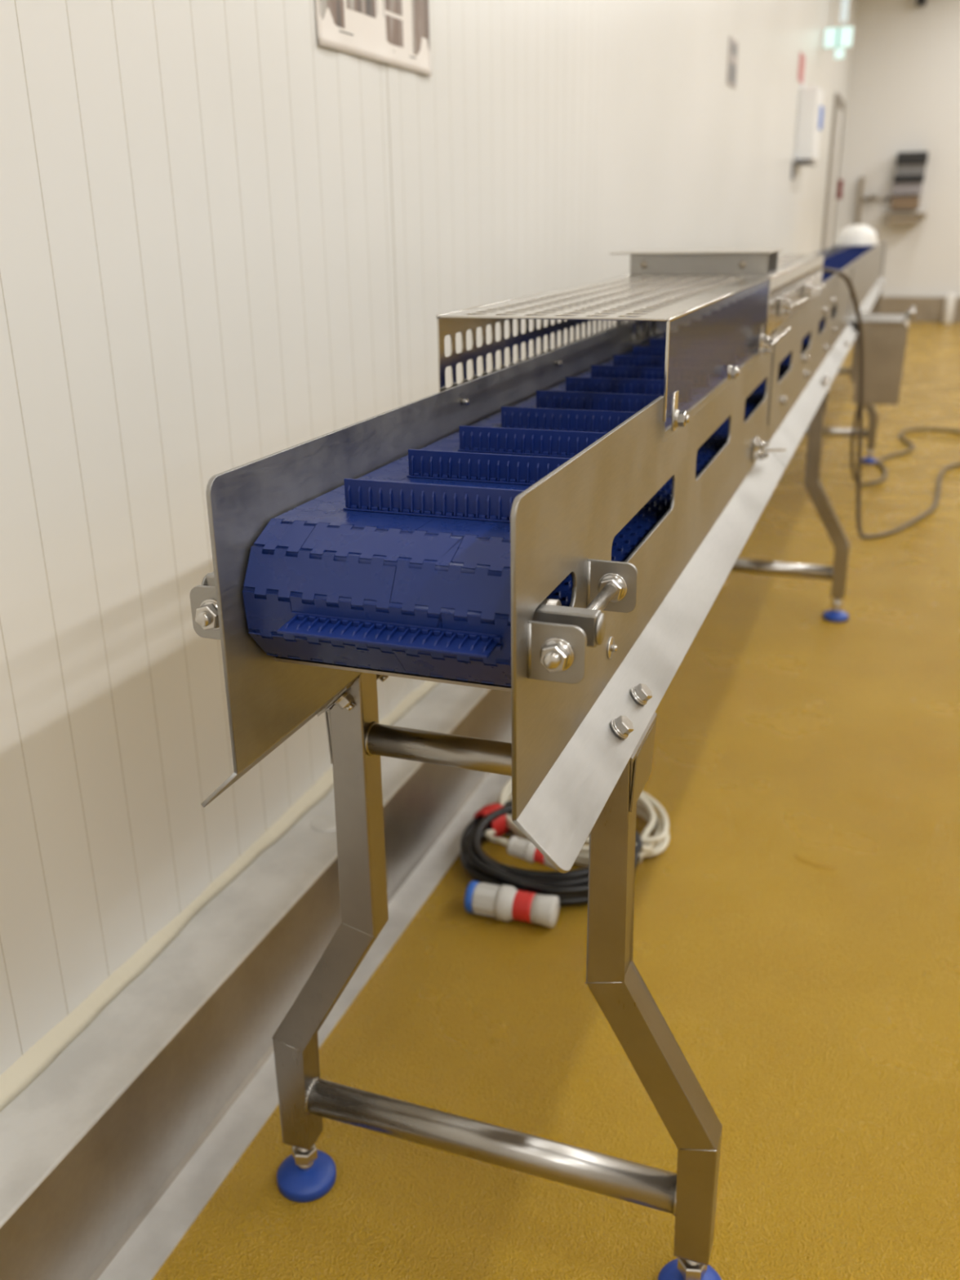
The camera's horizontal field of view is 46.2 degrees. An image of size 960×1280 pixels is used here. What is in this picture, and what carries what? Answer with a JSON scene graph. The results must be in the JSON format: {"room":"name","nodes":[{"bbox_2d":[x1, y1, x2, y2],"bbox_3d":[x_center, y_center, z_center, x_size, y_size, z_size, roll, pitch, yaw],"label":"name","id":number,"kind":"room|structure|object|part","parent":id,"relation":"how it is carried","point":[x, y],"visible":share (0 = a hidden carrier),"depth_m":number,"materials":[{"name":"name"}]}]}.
{"room":"factory floor","nodes":[
{"label":"factory floor","id":0,"kind":"room"},
{"bbox_2d":[0,0,857,1075],"bbox_3d":[1.131,-2.665,5.369,0.100,3.600,17.500,7,22,19],"label":"wall","id":1,"kind":"structure","parent":0,"point":[230,237],"depth_m":1.65,"materials":[{"name":"beige paint"}]},
{"bbox_2d":[0,680,439,1111],"bbox_3d":[1.211,-1.177,5.901,0.023,0.025,17.500,7,22,19],"label":"trim","id":2,"kind":"structure","parent":1,"relation":"attached to","point":[39,1056],"depth_m":1.61,"materials":[{"name":"beige plastic"}]},
{"bbox_2d":[0,682,511,1279],"bbox_3d":[1.296,-1.060,5.912,0.202,0.208,17.500,7,22,19],"label":"curb","id":3,"kind":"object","parent":1,"relation":"attached to","point":[108,1157],"depth_m":1.55,"materials":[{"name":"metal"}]},
{"bbox_2d":[315,0,432,76],"bbox_3d":[-0.179,-1.303,1.899,0.007,0.589,0.469,7,22,19],"label":"notice sheet","id":4,"kind":"object","parent":1,"relation":"attached to","point":[394,33],"visible":1,"depth_m":1.99,"materials":[{"name":"white paper"}]},
{"bbox_2d":[320,0,345,28],"bbox_3d":[-0.239,-1.060,1.815,0.001,0.123,0.081,7,22,19],"label":"print","id":5,"kind":"object","parent":4,"relation":"attached to","point":[332,11],"depth_m":1.83},
{"bbox_2d":[346,0,376,17],"bbox_3d":[-0.202,-1.130,1.898,0.001,0.131,0.113,7,22,19],"label":"print","id":6,"kind":"object","parent":4,"relation":"attached to","point":[354,8],"depth_m":1.92},
{"bbox_2d":[384,0,402,16],"bbox_3d":[-0.156,-1.184,2.013,0.001,0.112,0.074,7,22,19],"label":"print","id":7,"kind":"object","parent":4,"relation":"on","point":[392,7],"depth_m":2.03},
{"bbox_2d":[385,13,403,47],"bbox_3d":[-0.155,-1.104,2.042,0.001,0.045,0.074,7,22,19],"label":"print","id":8,"kind":"object","parent":4,"relation":"attached to","point":[393,22],"depth_m":2.04},
{"bbox_2d":[411,0,429,55],"bbox_3d":[-0.114,-1.217,2.123,0.001,0.209,0.078,7,22,19],"label":"print","id":9,"kind":"object","parent":4,"relation":"attached to","point":[420,8],"depth_m":2.14},
{"bbox_2d":[726,35,738,88],"bbox_3d":[1.214,-2.772,5.409,0.006,0.200,0.260,7,22,19],"label":"wall sign","id":10,"kind":"object","parent":1,"relation":"attached to","point":[733,44],"visible":1,"depth_m":5.39,"materials":[{"name":"grey plastic"}]},
{"bbox_2d":[728,42,737,84],"bbox_3d":[1.217,-2.769,5.409,0.001,0.165,0.200,7,22,19],"label":"print","id":11,"kind":"object","parent":10,"relation":"attached to","point":[733,46],"depth_m":5.40,"materials":[{"name":"grey paper"}]},
{"bbox_2d":[798,51,804,84],"bbox_3d":[2.325,-4.132,8.137,0.008,0.180,0.320,7,22,19],"label":"wall sign","id":12,"kind":"object","parent":1,"relation":"attached to","point":[802,60],"visible":1,"depth_m":8.10,"materials":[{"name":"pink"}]},
{"bbox_2d":[791,86,823,179],"bbox_3d":[2.462,-3.782,8.438,0.144,0.630,0.650,7,22,19],"label":"dispenser","id":13,"kind":"object","parent":1,"relation":"attached to","point":[811,108],"visible":1,"depth_m":8.28,"materials":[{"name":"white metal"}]},
{"bbox_3d":[2.581,-3.946,8.517,0.010,0.160,0.200,7,22,19],"label":"blue panel","id":14,"kind":"part","parent":13,"relation":"part of","materials":[{"name":"blue plastic"}]},
{"bbox_2d":[821,93,845,250],"bbox_3d":[3.735,-4.599,11.986,0.030,2.114,1.200,7,22,19],"label":"door","id":15,"kind":"structure","parent":1,"relation":"in","point":[839,104],"depth_m":11.78,"materials":[{"name":"beige"}]},
{"bbox_2d":[836,179,844,199],"bbox_3d":[4.056,-5.076,12.687,0.070,0.200,0.270,7,22,19],"label":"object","id":16,"kind":"object","parent":1,"relation":"attached to","point":[840,189],"visible":0.83,"depth_m":12.58,"materials":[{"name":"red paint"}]},
{"bbox_2d":[152,321,959,1279],"bbox_3d":[5.234,-0.461,4.590,8.790,0.100,17.500,7,22,19],"label":"floor","id":17,"kind":"structure","parent":0,"point":[815,1010],"depth_m":1.86,"materials":[{"name":"paint"}]},
{"bbox_2d":[464,880,559,927],"bbox_3d":[0.058,0.479,2.041,0.167,0.063,0.063,7,22,19],"label":"connector","id":18,"kind":"object","parent":17,"relation":"on","point":[506,903],"visible":1,"depth_m":2.02,"materials":[{"name":"grey plastic"}]},
{"bbox_2d":[459,800,643,906],"bbox_3d":[0.139,0.408,2.224,0.372,0.073,0.368,7,22,19],"label":"cable coil","id":19,"kind":"object","parent":17,"relation":"on","point":[571,887],"visible":0.48,"depth_m":2.11,"materials":[{"name":"black rubber"}]},
{"bbox_2d":[484,829,555,868],"bbox_3d":[0.064,0.397,2.164,0.076,0.084,0.249,-14,24,-31],"label":"connector","id":20,"kind":"object","parent":19,"relation":"on","point":[519,847],"visible":0.75,"depth_m":2.10,"materials":[{"name":"grey plastic"}]},
{"bbox_2d":[189,239,915,1279],"bbox_3d":[1.524,-1.229,4.926,0.665,1.060,9.040,7,22,19],"label":"conveyor","id":21,"kind":"object","parent":17,"relation":"on","point":[557,529],"depth_m":1.21,"materials":[{"name":"metal"}]},
{"bbox_3d":[-0.195,-0.051,1.031,0.012,0.012,0.211,7,22,19],"label":"tension rod","id":22,"kind":"part","parent":21,"relation":"part of","materials":[{"name":"silver metal"}]},
{"bbox_3d":[-0.185,0.339,1.339,0.151,0.678,0.040,7,22,19],"label":"leg","id":23,"kind":"part","parent":21,"relation":"part of","materials":[{"name":"metal"}]},
{"bbox_3d":[0.048,-0.256,1.645,0.046,0.300,1.615,7,22,19],"label":"plate","id":24,"kind":"part","parent":21,"relation":"part of","materials":[{"name":"metal"}]},
{"bbox_3d":[0.089,-0.018,0.932,0.012,0.012,0.211,7,22,19],"label":"tension rod","id":25,"kind":"part","parent":21,"relation":"part of","materials":[{"name":"silver metal"}]},
{"bbox_3d":[0.324,-0.224,1.549,0.046,0.300,1.615,7,22,19],"label":"plate","id":26,"kind":"part","parent":21,"relation":"part of","materials":[{"name":"metal"}]},
{"bbox_3d":[0.191,0.382,1.208,0.151,0.678,0.040,7,22,19],"label":"leg","id":27,"kind":"part","parent":21,"relation":"part of","materials":[{"name":"metal"}]},
{"bbox_3d":[0.419,-0.731,2.176,0.297,0.040,0.202,7,22,19],"label":"sheet metal bracket","id":28,"kind":"part","parent":21,"relation":"part of","materials":[{"name":"silver metal"}]},
{"bbox_3d":[0.419,-0.748,2.169,0.297,0.003,0.202,7,22,19],"label":"lid plate","id":29,"kind":"part","parent":21,"relation":"part of","materials":[{"name":"metal"}]},
{"bbox_3d":[0.808,-0.989,3.579,0.046,0.300,2.780,7,22,19],"label":"plate","id":30,"kind":"part","parent":21,"relation":"part of","materials":[{"name":"metal"}]},
{"bbox_3d":[0.538,-0.354,2.106,0.023,0.026,0.168,11,24,29],"label":"clamp lever","id":31,"kind":"part","parent":21,"relation":"part of","materials":[{"name":"silver metal"}]},
{"bbox_3d":[0.512,-0.527,1.968,0.020,0.029,0.146,11,24,29],"label":"clamp lever","id":32,"kind":"part","parent":21,"relation":"part of","materials":[{"name":"silver metal"}]},
{"bbox_3d":[0.607,-0.653,2.191,0.020,0.014,0.148,11,24,29],"label":"clamp lever","id":33,"kind":"part","parent":21,"relation":"part of","materials":[{"name":"silver metal"}]},
{"bbox_3d":[1.083,-0.957,3.482,0.046,0.300,2.780,7,22,19],"label":"plate","id":34,"kind":"part","parent":21,"relation":"part of","materials":[{"name":"metal"}]},
{"bbox_3d":[0.778,-0.819,2.630,0.018,0.013,0.135,11,24,29],"label":"clamp lever","id":35,"kind":"part","parent":21,"relation":"part of","materials":[{"name":"silver metal"}]},
{"bbox_3d":[1.066,-0.461,3.432,0.151,0.678,0.040,7,22,19],"label":"leg","id":36,"kind":"part","parent":21,"relation":"part of","materials":[{"name":"metal"}]},
{"bbox_3d":[2.082,-2.217,6.819,0.046,0.300,4.595,7,22,19],"label":"plate","id":37,"kind":"part","parent":21,"relation":"part of","materials":[{"name":"metal"}]},
{"bbox_2d":[834,224,877,245],"bbox_3d":[2.388,-2.566,7.133,0.266,0.124,0.306,7,22,19],"label":"tub","id":38,"kind":"object","parent":21,"relation":"on","point":[856,234],"visible":1,"depth_m":7.04,"materials":[{"name":"white plastic"}]},
{"bbox_3d":[1.940,-1.304,5.657,0.151,0.678,0.040,7,22,19],"label":"leg","id":39,"kind":"part","parent":21,"relation":"part of","materials":[{"name":"metal"}]},
{"bbox_3d":[2.357,-2.185,6.723,0.046,0.300,4.595,7,22,19],"label":"plate","id":40,"kind":"part","parent":21,"relation":"part of","materials":[{"name":"metal"}]},
{"bbox_3d":[2.816,-2.149,7.886,0.151,0.678,0.040,7,22,19],"label":"leg","id":41,"kind":"part","parent":21,"relation":"part of","materials":[{"name":"metal"}]},
{"bbox_3d":[1.799,-1.457,5.022,0.262,0.046,0.390,7,22,19],"label":"housing lid","id":42,"kind":"part","parent":21,"relation":"part of","materials":[{"name":"metal"}]},
{"bbox_2d":[822,267,959,538],"bbox_3d":[1.888,-1.091,4.803,2.195,1.030,0.518,-17,26,-36],"label":"power cord","id":43,"kind":"object","parent":21,"relation":"hanging from","point":[825,270],"visible":0.95,"depth_m":4.30,"materials":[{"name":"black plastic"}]},
{"bbox_2d":[497,778,670,866],"bbox_3d":[0.211,0.366,2.340,0.375,0.066,0.312,7,22,19],"label":"cable coil","id":44,"kind":"object","parent":17,"relation":"on","point":[656,844],"visible":0.37,"depth_m":2.28,"materials":[{"name":"beige"}]},
{"bbox_2d":[792,853,836,868],"bbox_3d":[0.657,0.438,2.220,0.087,0.001,0.023,13,24,32],"label":"stain","id":45,"kind":"object","parent":17,"relation":"on","point":[798,857],"visible":1,"depth_m":2.21,"materials":[{"name":"orange"}]},
{"bbox_2d":[850,403,959,486],"bbox_3d":[2.168,-1.162,5.867,1.734,0.416,0.626,-17,26,-37],"label":"power cord","id":46,"kind":"object","parent":17,"relation":"on","point":[856,415],"visible":0.94,"depth_m":5.52,"materials":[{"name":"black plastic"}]},
{"bbox_2d":[942,293,955,324],"bbox_3d":[5.395,-3.812,12.942,0.110,0.335,0.110,7,22,19],"label":"bollard","id":47,"kind":"object","parent":17,"relation":"on","point":[950,298],"visible":1,"depth_m":12.90,"materials":[{"name":"white plastic"}]},
{"bbox_2d":[835,0,959,297],"bbox_3d":[8.244,-5.122,11.668,8.790,3.600,0.100,7,22,19],"label":"wall","id":48,"kind":"structure","parent":0,"point":[904,94],"depth_m":12.73,"materials":[{"name":"white paint"}]},
{"bbox_2d":[855,176,891,224],"bbox_3d":[4.552,-5.045,13.011,0.379,0.580,0.104,9,23,26],"label":"bracket","id":49,"kind":"object","parent":48,"relation":"attached to","point":[872,197],"visible":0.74,"depth_m":13.00,"materials":[{"name":"metal"}]},
{"bbox_3d":[4.571,-5.095,12.973,0.325,0.060,0.080,7,22,19],"label":"arm","id":50,"kind":"part","parent":49,"relation":"part of","materials":[{"name":"metal"}]},
{"bbox_2d":[883,151,928,224],"bbox_3d":[4.839,-5.107,12.738,0.460,0.760,0.380,7,22,19],"label":"station","id":51,"kind":"object","parent":48,"relation":"attached to","point":[911,166],"visible":1,"depth_m":12.72,"materials":[{"name":"black plastic"}]},
{"bbox_2d":[883,212,926,224],"bbox_3d":[4.844,-4.809,12.849,0.460,0.125,0.380,7,22,19],"label":"shelf","id":52,"kind":"object","parent":51,"relation":"attached to","point":[908,218],"depth_m":12.73,"materials":[{"name":"metal"}]},
{"bbox_3d":[4.872,-5.144,12.836,0.310,0.120,0.160,7,22,19],"label":"drawer","id":53,"kind":"part","parent":51,"relation":"part of","materials":[{"name":"grey"}]},
{"bbox_2d":[868,296,959,322],"bbox_3d":[8.342,-3.517,12.112,8.550,0.280,0.120,7,22,19],"label":"trim","id":54,"kind":"structure","parent":48,"relation":"attached to","point":[927,308],"depth_m":13.17,"materials":[{"name":"metal"}]},
{"bbox_2d":[916,0,926,6],"bbox_3d":[4.777,-6.948,12.167,0.100,0.150,0.200,7,22,19],"label":"camera","id":55,"kind":"object","parent":48,"relation":"attached to","point":[919,2],"visible":1,"depth_m":12.11,"materials":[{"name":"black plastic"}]},
{"bbox_3d":[5.182,-3.928,3.297,8.790,0.100,17.500,7,22,19],"label":"ceiling","id":56,"kind":"structure","parent":0,"visible":0},
{"bbox_2d":[823,0,853,58],"bbox_3d":[2.927,-5.348,9.054,0.225,1.200,0.066,7,22,19],"label":"exit sign","id":57,"kind":"object","parent":56,"relation":"hanging from","point":[839,38],"visible":1,"depth_m":9.19,"materials":[{"name":"white plastic"}]},
{"bbox_3d":[2.932,-4.886,9.219,0.215,0.220,0.051,7,22,19],"label":"lit panel","id":58,"kind":"part","parent":57,"relation":"part of","materials":[{"name":"teal"}]},
{"bbox_3d":[2.924,-5.457,9.017,0.142,0.970,0.011,7,22,19],"label":"hanger rod","id":59,"kind":"part","parent":57,"relation":"part of","materials":[{"name":"white plastic"}]},
{"bbox_2d":[840,0,848,22],"bbox_3d":[3.131,-5.723,9.553,0.090,0.850,0.080,7,22,19],"label":"lamp","id":60,"kind":"object","parent":56,"relation":"hanging from","point":[845,3],"visible":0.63,"depth_m":9.65,"materials":[{"name":"white"}]}
]}

